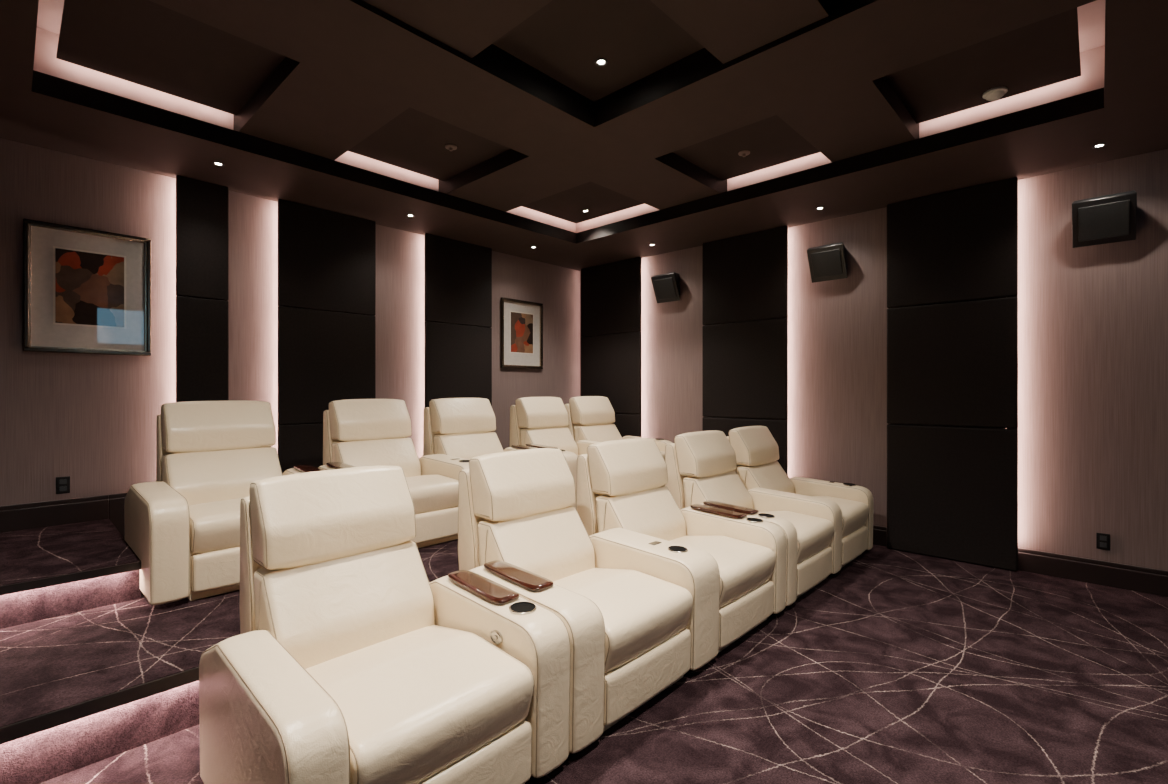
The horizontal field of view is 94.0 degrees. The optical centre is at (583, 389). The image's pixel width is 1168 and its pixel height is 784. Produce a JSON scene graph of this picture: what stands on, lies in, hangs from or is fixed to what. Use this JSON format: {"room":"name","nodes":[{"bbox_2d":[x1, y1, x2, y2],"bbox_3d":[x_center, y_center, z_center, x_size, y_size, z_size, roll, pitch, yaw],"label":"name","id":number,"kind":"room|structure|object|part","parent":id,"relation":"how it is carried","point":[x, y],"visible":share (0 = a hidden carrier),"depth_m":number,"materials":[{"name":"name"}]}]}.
{"room":"home theater","nodes":[
{"label":"home theater","id":0,"kind":"room"},
{"bbox_2d":[0,519,458,783],"bbox_3d":[-1.897,1.163,3.735,2.510,0.475,8.020,0,0,43],"label":"raised platform","id":1,"kind":"structure","parent":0,"point":[92,671],"depth_m":2.41,"materials":[{"name":"carpet"}]},
{"bbox_2d":[124,401,321,604],"bbox_3d":[-2.236,0.607,3.501,1.084,1.066,1.023,0,0,43],"label":"recliner chair","id":2,"kind":"object","parent":1,"relation":"on","point":[183,526],"visible":0.54,"depth_m":3.30,"materials":[{"name":"beige leather"}]},
{"bbox_3d":[-2.473,0.832,3.140,0.913,0.554,0.173,0,0,43],"label":"armrest","id":3,"kind":"part","parent":2,"relation":"part of","materials":[{"name":"beige leather"}]},
{"bbox_2d":[189,498,241,552],"bbox_3d":[-2.124,0.780,3.391,0.770,0.224,0.658,0,0,43],"label":"seat cushion","id":4,"kind":"object","parent":2,"relation":"on","point":[214,523],"depth_m":3.01,"materials":[{"name":"beige leather"}]},
{"bbox_3d":[-2.408,0.614,3.660,0.312,0.440,0.650,0,0,43],"label":"backrest","id":5,"kind":"part","parent":2,"relation":"part of","materials":[{"name":"beige leather"}]},
{"bbox_3d":[-1.891,0.832,3.756,0.913,0.554,0.178,0,0,43],"label":"armrest","id":6,"kind":"part","parent":2,"relation":"part of","materials":[{"name":"beige leather"}]},
{"bbox_2d":[318,399,469,547],"bbox_3d":[-1.487,0.607,4.293,1.084,1.066,1.063,0,0,43],"label":"recliner chair","id":7,"kind":"object","parent":1,"relation":"on","point":[356,432],"visible":0.41,"depth_m":4.31,"materials":[{"name":"beige leather"}]},
{"bbox_3d":[-1.738,0.832,3.918,0.913,0.554,0.173,0,0,43],"label":"armrest","id":8,"kind":"part","parent":7,"relation":"part of","materials":[{"name":"beige leather"}]},
{"bbox_3d":[-1.676,0.614,4.434,0.312,0.440,0.640,0,0,43],"label":"backrest","id":9,"kind":"part","parent":7,"relation":"part of","materials":[{"name":"beige leather"}]},
{"bbox_2d":[406,475,458,514],"bbox_3d":[-1.392,0.780,4.165,0.770,0.224,0.648,0,0,43],"label":"seat cushion","id":10,"kind":"object","parent":7,"relation":"on","point":[430,494],"depth_m":3.99,"materials":[{"name":"beige leather"}]},
{"bbox_3d":[-1.145,0.832,4.545,0.913,0.554,0.228,0,0,43],"label":"armrest","id":11,"kind":"part","parent":7,"relation":"part of","materials":[{"name":"beige leather"}]},
{"bbox_2d":[423,398,536,459],"bbox_3d":[-0.825,0.607,4.993,1.084,1.066,0.835,0,0,43],"label":"recliner chair","id":12,"kind":"object","parent":1,"relation":"on","point":[456,427],"visible":0.38,"depth_m":5.03,"materials":[{"name":"beige leather"}]},
{"bbox_3d":[-1.058,0.614,5.088,0.312,0.440,0.640,0,0,43],"label":"backrest","id":13,"kind":"part","parent":12,"relation":"part of","materials":[{"name":"beige leather"}]},
{"bbox_3d":[-0.544,0.832,5.180,0.913,0.554,0.178,0,0,43],"label":"armrest","id":14,"kind":"part","parent":12,"relation":"part of","materials":[{"name":"beige leather"}]},
{"bbox_2d":[509,397,598,507],"bbox_3d":[-0.202,0.607,5.652,1.084,1.066,0.973,0,0,43],"label":"recliner chair","id":15,"kind":"object","parent":1,"relation":"on","point":[538,422],"visible":0.38,"depth_m":5.75,"materials":[{"name":"beige leather"}]},
{"bbox_3d":[-0.364,0.614,5.822,0.312,0.440,0.620,0,0,43],"label":"backrest","id":16,"kind":"part","parent":15,"relation":"part of","materials":[{"name":"beige leather"}]},
{"bbox_3d":[-0.420,0.832,5.311,0.913,0.554,0.178,0,0,43],"label":"armrest","id":17,"kind":"part","parent":15,"relation":"part of","materials":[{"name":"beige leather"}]},
{"bbox_3d":[0.134,0.832,5.898,0.913,0.554,0.153,0,0,43],"label":"armrest","id":18,"kind":"part","parent":15,"relation":"part of","materials":[{"name":"beige leather"}]},
{"bbox_2d":[564,396,671,485],"bbox_3d":[0.405,0.607,6.294,1.084,1.066,0.775,0,0,43],"label":"recliner chair","id":19,"kind":"object","parent":1,"relation":"on","point":[591,418],"visible":0.36,"depth_m":6.32,"materials":[{"name":"beige leather"}]},
{"bbox_3d":[0.186,0.614,6.403,0.312,0.440,0.620,0,0,43],"label":"backrest","id":20,"kind":"part","parent":19,"relation":"part of","materials":[{"name":"beige leather"}]},
{"bbox_3d":[0.679,0.832,6.474,0.913,0.554,0.138,0,0,43],"label":"armrest","id":21,"kind":"part","parent":19,"relation":"part of","materials":[{"name":"beige leather"}]},
{"bbox_2d":[0,138,579,505],"bbox_3d":[-2.846,-0.400,4.632,0.100,3.600,8.220,0,0,43],"label":"wall","id":22,"kind":"structure","parent":0,"point":[90,419],"depth_m":4.09,"materials":[{"name":"fabric"}]},
{"bbox_2d":[0,495,108,532],"bbox_3d":[-4.489,0.840,2.800,0.030,0.170,3.100,0,0,43],"label":"baseboard","id":23,"kind":"structure","parent":22,"relation":"attached to","point":[16,517],"depth_m":3.71,"materials":[{"name":"paint"}]},
{"bbox_2d":[56,476,69,493],"bbox_3d":[-3.594,0.656,3.760,0.009,0.116,0.072,0,0,43],"label":"power outlet","id":24,"kind":"object","parent":22,"relation":"attached to","point":[62,483],"visible":1,"depth_m":3.76,"materials":[{"name":"black plastic"}]},
{"bbox_2d":[60,479,66,483],"bbox_3d":[-3.591,0.632,3.758,0.003,0.032,0.036,0,0,43],"label":"socket","id":25,"kind":"object","parent":24,"relation":"attached to","point":[62,481],"depth_m":3.76,"materials":[{"name":"grey plastic"}]},
{"bbox_2d":[60,486,66,490],"bbox_3d":[-3.591,0.680,3.758,0.003,0.032,0.036,0,0,43],"label":"socket","id":26,"kind":"object","parent":24,"relation":"attached to","point":[62,488],"depth_m":3.76,"materials":[{"name":"grey plastic"}]},
{"bbox_2d":[23,219,150,355],"bbox_3d":[-3.484,-0.695,3.852,0.037,0.880,0.670,0,0,43],"label":"framed picture","id":27,"kind":"object","parent":22,"relation":"attached to","point":[86,291],"visible":1,"depth_m":3.83,"materials":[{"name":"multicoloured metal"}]},
{"bbox_2d":[55,248,123,326],"bbox_3d":[-3.490,-0.715,3.857,0.001,0.510,0.362,0,0,43],"label":"art print","id":28,"kind":"object","parent":27,"relation":"attached to","point":[89,284],"depth_m":3.85},
{"bbox_2d":[109,493,126,537],"bbox_3d":[-3.293,0.948,4.064,0.030,0.385,0.381,0,0,43],"label":"baseboard","id":29,"kind":"structure","parent":22,"relation":"attached to","point":[116,501],"depth_m":3.95,"materials":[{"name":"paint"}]},
{"bbox_2d":[176,296,228,401],"bbox_3d":[-3.017,-0.210,4.304,0.099,1.016,0.342,0,0,43],"label":"acoustic panel","id":30,"kind":"object","parent":22,"relation":"attached to","point":[202,325],"visible":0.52,"depth_m":4.26,"materials":[{"name":"black fabric"}]},
{"bbox_2d":[176,175,228,300],"bbox_3d":[-3.017,-1.180,4.304,0.099,0.916,0.342,0,0,43],"label":"acoustic panel","id":31,"kind":"object","parent":22,"relation":"attached to","point":[202,207],"visible":0.93,"depth_m":4.26,"materials":[{"name":"black fabric"}]},
{"bbox_2d":[278,423,322,472],"bbox_3d":[-2.350,0.720,5.009,0.099,0.836,0.861,0,0,43],"label":"acoustic panel","id":32,"kind":"object","parent":22,"relation":"attached to","point":[298,444],"visible":0.19,"depth_m":4.79,"materials":[{"name":"black fabric"}]},
{"bbox_2d":[278,306,375,424],"bbox_3d":[-2.350,-0.210,5.009,0.099,1.016,0.861,0,0,43],"label":"acoustic panel","id":33,"kind":"object","parent":22,"relation":"attached to","point":[324,357],"visible":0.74,"depth_m":4.91,"materials":[{"name":"black fabric"}]},
{"bbox_2d":[278,199,375,315],"bbox_3d":[-2.350,-1.180,5.009,0.099,0.916,0.861,0,0,43],"label":"acoustic panel","id":34,"kind":"object","parent":22,"relation":"attached to","point":[327,259],"visible":0.91,"depth_m":4.94,"materials":[{"name":"black fabric"}]},
{"bbox_2d":[425,321,491,407],"bbox_3d":[-1.390,-0.210,6.024,0.099,1.016,0.850,0,0,43],"label":"acoustic panel","id":35,"kind":"object","parent":22,"relation":"attached to","point":[458,358],"visible":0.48,"depth_m":5.96,"materials":[{"name":"black fabric"}]},
{"bbox_2d":[424,234,429,407],"bbox_3d":[-1.648,-0.299,5.731,0.009,2.678,0.067,0,0,43],"label":"led strip","id":36,"kind":"object","parent":35,"relation":"attached to","point":[424,234],"visible":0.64,"depth_m":5.71,"materials":[{"name":"beige plastic"}]},
{"bbox_2d":[425,233,491,327],"bbox_3d":[-1.390,-1.180,6.024,0.099,0.916,0.850,0,0,43],"label":"acoustic panel","id":37,"kind":"object","parent":22,"relation":"attached to","point":[458,274],"visible":0.92,"depth_m":5.96,"materials":[{"name":"black fabric"}]},
{"bbox_2d":[500,297,542,368],"bbox_3d":[-0.760,-0.685,6.733,0.037,0.840,0.660,0,0,43],"label":"framed picture","id":38,"kind":"object","parent":22,"relation":"attached to","point":[521,322],"visible":1,"depth_m":6.72,"materials":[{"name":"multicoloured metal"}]},
{"bbox_2d":[511,312,532,352],"bbox_3d":[-0.765,-0.705,6.738,0.001,0.487,0.356,0,0,43],"label":"art print","id":39,"kind":"object","parent":38,"relation":"attached to","point":[521,322],"depth_m":6.74},
{"bbox_2d":[0,0,1167,270],"bbox_3d":[0.315,-1.920,1.643,8.800,0.560,8.220,0,0,43],"label":"ceiling","id":40,"kind":"structure","parent":0,"point":[348,107],"depth_m":3.36,"materials":[{"name":"paint"}]},
{"bbox_2d":[212,162,224,166],"bbox_3d":[-2.650,-1.637,3.951,0.076,0.006,0.076,0,0,43],"label":"recessed light","id":41,"kind":"object","parent":40,"relation":"in","point":[213,163],"visible":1,"depth_m":3.95,"materials":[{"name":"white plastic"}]},
{"bbox_2d":[445,144,456,150],"bbox_3d":[-1.030,-1.870,4.223,0.090,0.030,0.090,0,0,43],"label":"sprinkler cover","id":42,"kind":"object","parent":40,"relation":"attached to","point":[450,147],"visible":1,"depth_m":4.21,"materials":[{"name":"brown metal"}]},
{"bbox_2d":[595,58,607,66],"bbox_3d":[0.101,-1.927,3.207,0.076,0.006,0.076,0,0,43],"label":"recessed light","id":43,"kind":"object","parent":40,"relation":"in","point":[600,61],"visible":1,"depth_m":3.21,"materials":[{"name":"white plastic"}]},
{"bbox_2d":[738,150,749,156],"bbox_3d":[1.273,-1.870,4.329,0.090,0.030,0.090,0,0,43],"label":"sprinkler cover","id":44,"kind":"object","parent":40,"relation":"attached to","point":[744,153],"visible":1,"depth_m":4.32,"materials":[{"name":"brown metal"}]},
{"bbox_2d":[982,87,1007,100],"bbox_3d":[2.599,-1.863,3.447,0.128,0.044,0.128,0,0,43],"label":"smoke detector","id":45,"kind":"object","parent":40,"relation":"attached to","point":[996,93],"visible":1,"depth_m":3.42,"materials":[{"name":"white plastic"}]},
{"bbox_2d":[1092,143,1106,148],"bbox_3d":[3.456,-1.637,3.655,0.076,0.006,0.076,0,0,43],"label":"recessed light","id":46,"kind":"object","parent":40,"relation":"in","point":[1101,144],"visible":1,"depth_m":3.65,"materials":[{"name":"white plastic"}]},
{"bbox_2d":[39,544,1167,783],"bbox_3d":[0.315,1.450,1.643,8.800,0.100,8.220,0,0,43],"label":"floor","id":47,"kind":"structure","parent":0,"point":[896,667],"depth_m":2.51,"materials":[{"name":"carpet"}]},
{"bbox_2d":[199,466,570,783],"bbox_3d":[-0.758,0.867,2.021,1.084,1.066,0.973,0,0,43],"label":"recliner chair","id":48,"kind":"object","parent":47,"relation":"on","point":[346,664],"visible":1,"depth_m":1.91,"materials":[{"name":"beige leather"}]},
{"bbox_3d":[-0.984,1.092,1.673,0.913,0.554,0.158,0,0,43],"label":"armrest","id":49,"kind":"part","parent":48,"relation":"part of","materials":[{"name":"beige leather"}]},
{"bbox_3d":[-0.934,0.874,2.177,0.312,0.440,0.620,0,0,43],"label":"backrest","id":50,"kind":"part","parent":48,"relation":"part of","materials":[{"name":"beige leather"}]},
{"bbox_2d":[306,625,533,783],"bbox_3d":[-0.650,1.040,1.908,0.770,0.224,0.628,0,0,43],"label":"seat cushion","id":51,"kind":"object","parent":48,"relation":"on","point":[419,704],"depth_m":1.74,"materials":[{"name":"beige leather"}]},
{"bbox_3d":[-0.429,1.092,2.260,0.913,0.554,0.173,0,0,43],"label":"armrest","id":52,"kind":"part","parent":48,"relation":"part of","materials":[{"name":"beige leather"}]},
{"bbox_2d":[458,448,719,752],"bbox_3d":[-0.047,0.867,2.773,1.084,1.066,1.083,0,0,43],"label":"recliner chair","id":53,"kind":"object","parent":47,"relation":"on","point":[639,612],"visible":0.83,"depth_m":2.67,"materials":[{"name":"beige leather"}]},
{"bbox_3d":[-0.240,0.874,2.911,0.312,0.440,0.620,0,0,43],"label":"backrest","id":54,"kind":"part","parent":53,"relation":"part of","materials":[{"name":"beige leather"}]},
{"bbox_3d":[-0.300,1.092,2.397,0.913,0.554,0.188,0,0,43],"label":"armrest","id":55,"kind":"part","parent":53,"relation":"part of","materials":[{"name":"beige leather"}]},
{"bbox_2d":[553,568,692,671],"bbox_3d":[0.044,1.040,2.642,0.770,0.224,0.628,0,0,43],"label":"seat cushion","id":56,"kind":"object","parent":53,"relation":"on","point":[646,612],"depth_m":2.47,"materials":[{"name":"beige leather"}]},
{"bbox_3d":[0.292,1.092,3.023,0.913,0.554,0.253,0,0,43],"label":"armrest","id":57,"kind":"part","parent":53,"relation":"part of","materials":[{"name":"beige leather"}]},
{"bbox_3d":[0.383,0.825,2.938,0.040,0.004,0.070,0,0,43],"label":"control panel","id":58,"kind":"part","parent":53,"relation":"part of","materials":[{"name":"metal"}]},
{"bbox_2d":[576,438,786,652],"bbox_3d":[0.612,0.867,3.470,1.084,1.066,0.815,0,0,43],"label":"recliner chair","id":59,"kind":"object","parent":47,"relation":"on","point":[620,483],"visible":0.58,"depth_m":3.41,"materials":[{"name":"beige leather"}]},
{"bbox_3d":[0.385,0.874,3.572,0.312,0.440,0.640,0,0,43],"label":"backrest","id":60,"kind":"part","parent":59,"relation":"part of","materials":[{"name":"beige leather"}]},
{"bbox_2d":[670,536,775,607],"bbox_3d":[0.669,1.040,3.303,0.770,0.224,0.648,0,0,43],"label":"seat cushion","id":61,"kind":"object","parent":59,"relation":"on","point":[747,564],"depth_m":3.13,"materials":[{"name":"beige leather"}]},
{"bbox_3d":[0.892,1.092,3.657,0.913,0.554,0.158,0,0,43],"label":"armrest","id":62,"kind":"part","parent":59,"relation":"part of","materials":[{"name":"beige leather"}]},
{"bbox_2d":[664,430,841,605],"bbox_3d":[1.241,0.867,4.136,1.084,1.066,1.003,0,0,43],"label":"recliner chair","id":63,"kind":"object","parent":47,"relation":"on","point":[701,465],"visible":0.57,"depth_m":4.11,"materials":[{"name":"beige leather"}]},
{"bbox_3d":[1.065,0.874,4.292,0.312,0.440,0.640,0,0,43],"label":"backrest","id":64,"kind":"part","parent":63,"relation":"part of","materials":[{"name":"beige leather"}]},
{"bbox_3d":[1.007,1.092,3.779,0.913,0.554,0.163,0,0,43],"label":"armrest","id":65,"kind":"part","parent":63,"relation":"part of","materials":[{"name":"beige leather"}]},
{"bbox_3d":[1.579,1.092,4.384,0.913,0.554,0.178,0,0,43],"label":"armrest","id":66,"kind":"part","parent":63,"relation":"part of","materials":[{"name":"beige leather"}]},
{"bbox_2d":[759,511,833,562],"bbox_3d":[1.350,1.040,4.022,0.770,0.224,0.648,0,0,43],"label":"seat cushion","id":67,"kind":"object","parent":63,"relation":"on","point":[815,529],"depth_m":3.84,"materials":[{"name":"beige leather"}]},
{"bbox_2d":[727,426,873,567],"bbox_3d":[1.862,0.867,4.793,1.084,1.066,0.775,0,0,43],"label":"recliner chair","id":68,"kind":"object","parent":47,"relation":"on","point":[756,450],"visible":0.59,"depth_m":4.74,"materials":[{"name":"beige leather"}]},
{"bbox_3d":[1.642,0.874,4.902,0.312,0.440,0.620,0,0,43],"label":"backrest","id":69,"kind":"part","parent":68,"relation":"part of","materials":[{"name":"beige leather"}]},
{"bbox_3d":[2.136,1.092,4.972,0.913,0.554,0.138,0,0,43],"label":"armrest","id":70,"kind":"part","parent":68,"relation":"part of","materials":[{"name":"beige leather"}]},
{"bbox_2d":[812,496,868,537],"bbox_3d":[1.927,1.040,4.633,0.770,0.224,0.628,0,0,43],"label":"seat cushion","id":71,"kind":"object","parent":68,"relation":"on","point":[855,509],"depth_m":4.44,"materials":[{"name":"beige leather"}]},
{"bbox_2d":[580,149,1167,570],"bbox_3d":[3.141,-0.400,4.558,8.700,3.600,0.100,0,0,43],"label":"wall","id":72,"kind":"structure","parent":0,"point":[1093,320],"depth_m":4.14,"materials":[{"name":"fabric"}]},
{"bbox_2d":[581,332,640,413],"bbox_3d":[0.352,-0.210,7.057,1.005,1.016,0.099,0,0,43],"label":"acoustic panel","id":73,"kind":"object","parent":72,"relation":"attached to","point":[610,363],"visible":0.77,"depth_m":6.96,"materials":[{"name":"black fabric"}]},
{"bbox_2d":[581,257,640,336],"bbox_3d":[0.352,-1.180,7.057,1.005,0.916,0.099,0,0,43],"label":"acoustic panel","id":74,"kind":"object","parent":72,"relation":"attached to","point":[610,292],"visible":0.94,"depth_m":6.99,"materials":[{"name":"black fabric"}]},
{"bbox_2d":[613,413,640,436],"bbox_3d":[0.352,0.720,7.057,1.005,0.836,0.099,0,0,43],"label":"acoustic panel","id":75,"kind":"object","parent":72,"relation":"attached to","point":[626,424],"visible":0.18,"depth_m":6.80,"materials":[{"name":"black fabric"}]},
{"bbox_2d":[651,272,679,302],"bbox_3d":[0.975,-1.201,6.401,0.327,0.328,0.197,0,0,43],"label":"wall speaker","id":76,"kind":"object","parent":72,"relation":"attached to","point":[666,286],"visible":1,"depth_m":6.35,"materials":[{"name":"black plastic"}]},
{"bbox_2d":[654,277,676,299],"bbox_3d":[0.947,-1.183,6.372,0.260,0.220,0.104,0,0,43],"label":"speaker grille","id":77,"kind":"object","parent":76,"relation":"attached to","point":[665,288],"depth_m":6.36,"materials":[{"name":"fabric"}]},
{"bbox_2d":[702,417,786,473],"bbox_3d":[1.698,0.720,5.784,0.960,0.836,0.099,0,0,43],"label":"acoustic panel","id":78,"kind":"object","parent":72,"relation":"attached to","point":[777,428],"visible":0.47,"depth_m":5.61,"materials":[{"name":"black fabric"}]},
{"bbox_2d":[702,318,786,419],"bbox_3d":[1.698,-0.210,5.784,0.960,1.016,0.099,0,0,43],"label":"acoustic panel","id":79,"kind":"object","parent":72,"relation":"attached to","point":[744,364],"visible":1,"depth_m":5.71,"materials":[{"name":"black fabric"}]},
{"bbox_2d":[786,226,787,475],"bbox_3d":[2.012,-0.299,5.467,0.067,2.678,0.009,0,0,43],"label":"led strip","id":80,"kind":"object","parent":79,"relation":"attached to","point":[787,226],"visible":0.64,"depth_m":5.44,"materials":[{"name":"beige plastic"}]},
{"bbox_2d":[702,226,786,324],"bbox_3d":[1.698,-1.180,5.784,0.960,0.916,0.099,0,0,43],"label":"acoustic panel","id":81,"kind":"object","parent":72,"relation":"attached to","point":[744,277],"visible":0.94,"depth_m":5.71,"materials":[{"name":"black fabric"}]},
{"bbox_2d":[807,242,846,282],"bbox_3d":[2.304,-1.201,5.144,0.327,0.328,0.197,0,0,43],"label":"wall speaker","id":82,"kind":"object","parent":72,"relation":"attached to","point":[826,262],"visible":1,"depth_m":5.10,"materials":[{"name":"black plastic"}]},
{"bbox_2d":[811,249,842,277],"bbox_3d":[2.277,-1.183,5.114,0.260,0.220,0.104,0,0,43],"label":"speaker grille","id":83,"kind":"object","parent":82,"relation":"attached to","point":[825,263],"depth_m":5.11,"materials":[{"name":"fabric"}]},
{"bbox_2d":[887,424,1017,570],"bbox_3d":[3.028,0.850,4.527,0.910,1.096,0.099,0,0,43],"label":"acoustic panel","id":84,"kind":"object","parent":72,"relation":"attached to","point":[952,491],"visible":1,"depth_m":4.46,"materials":[{"name":"black fabric"}]},
{"bbox_2d":[887,297,1017,428],"bbox_3d":[3.028,-0.210,4.527,0.910,1.016,0.099,0,0,43],"label":"acoustic panel","id":85,"kind":"object","parent":72,"relation":"attached to","point":[956,363],"visible":1,"depth_m":4.46,"materials":[{"name":"black fabric"}]},
{"bbox_2d":[887,177,1017,307],"bbox_3d":[3.028,-1.180,4.527,0.910,0.916,0.099,0,0,43],"label":"acoustic panel","id":86,"kind":"object","parent":72,"relation":"attached to","point":[960,245],"visible":0.95,"depth_m":4.45,"materials":[{"name":"black fabric"}]},
{"bbox_2d":[873,525,1167,596],"bbox_3d":[3.972,1.315,3.683,6.090,0.170,0.030,0,0,43],"label":"baseboard","id":87,"kind":"structure","parent":72,"relation":"attached to","point":[1117,575],"depth_m":3.95,"materials":[{"name":"paint"}]},
{"bbox_2d":[1096,533,1109,549],"bbox_3d":[3.735,1.090,3.920,0.072,0.116,0.009,0,0,43],"label":"power outlet","id":88,"kind":"object","parent":72,"relation":"attached to","point":[1102,540],"visible":1,"depth_m":3.92,"materials":[{"name":"black plastic"}]},
{"bbox_2d":[1100,536,1106,540],"bbox_3d":[3.733,1.066,3.918,0.036,0.032,0.003,0,0,43],"label":"socket","id":89,"kind":"object","parent":88,"relation":"attached to","point":[1102,538],"depth_m":3.92,"materials":[{"name":"grey plastic"}]},
{"bbox_2d":[1100,542,1106,547],"bbox_3d":[3.733,1.114,3.918,0.036,0.032,0.003,0,0,43],"label":"socket","id":90,"kind":"object","parent":88,"relation":"attached to","point":[1102,544],"depth_m":3.92,"materials":[{"name":"grey plastic"}]},
{"bbox_2d":[1072,190,1136,247],"bbox_3d":[3.670,-1.201,3.852,0.327,0.328,0.197,0,0,43],"label":"wall speaker","id":91,"kind":"object","parent":72,"relation":"attached to","point":[1106,219],"visible":1,"depth_m":3.81,"materials":[{"name":"black plastic"}]},
{"bbox_2d":[1078,200,1129,241],"bbox_3d":[3.643,-1.183,3.823,0.260,0.220,0.104,0,0,43],"label":"speaker grille","id":92,"kind":"object","parent":91,"relation":"attached to","point":[1104,220],"depth_m":3.82,"materials":[{"name":"fabric"}]}
]}

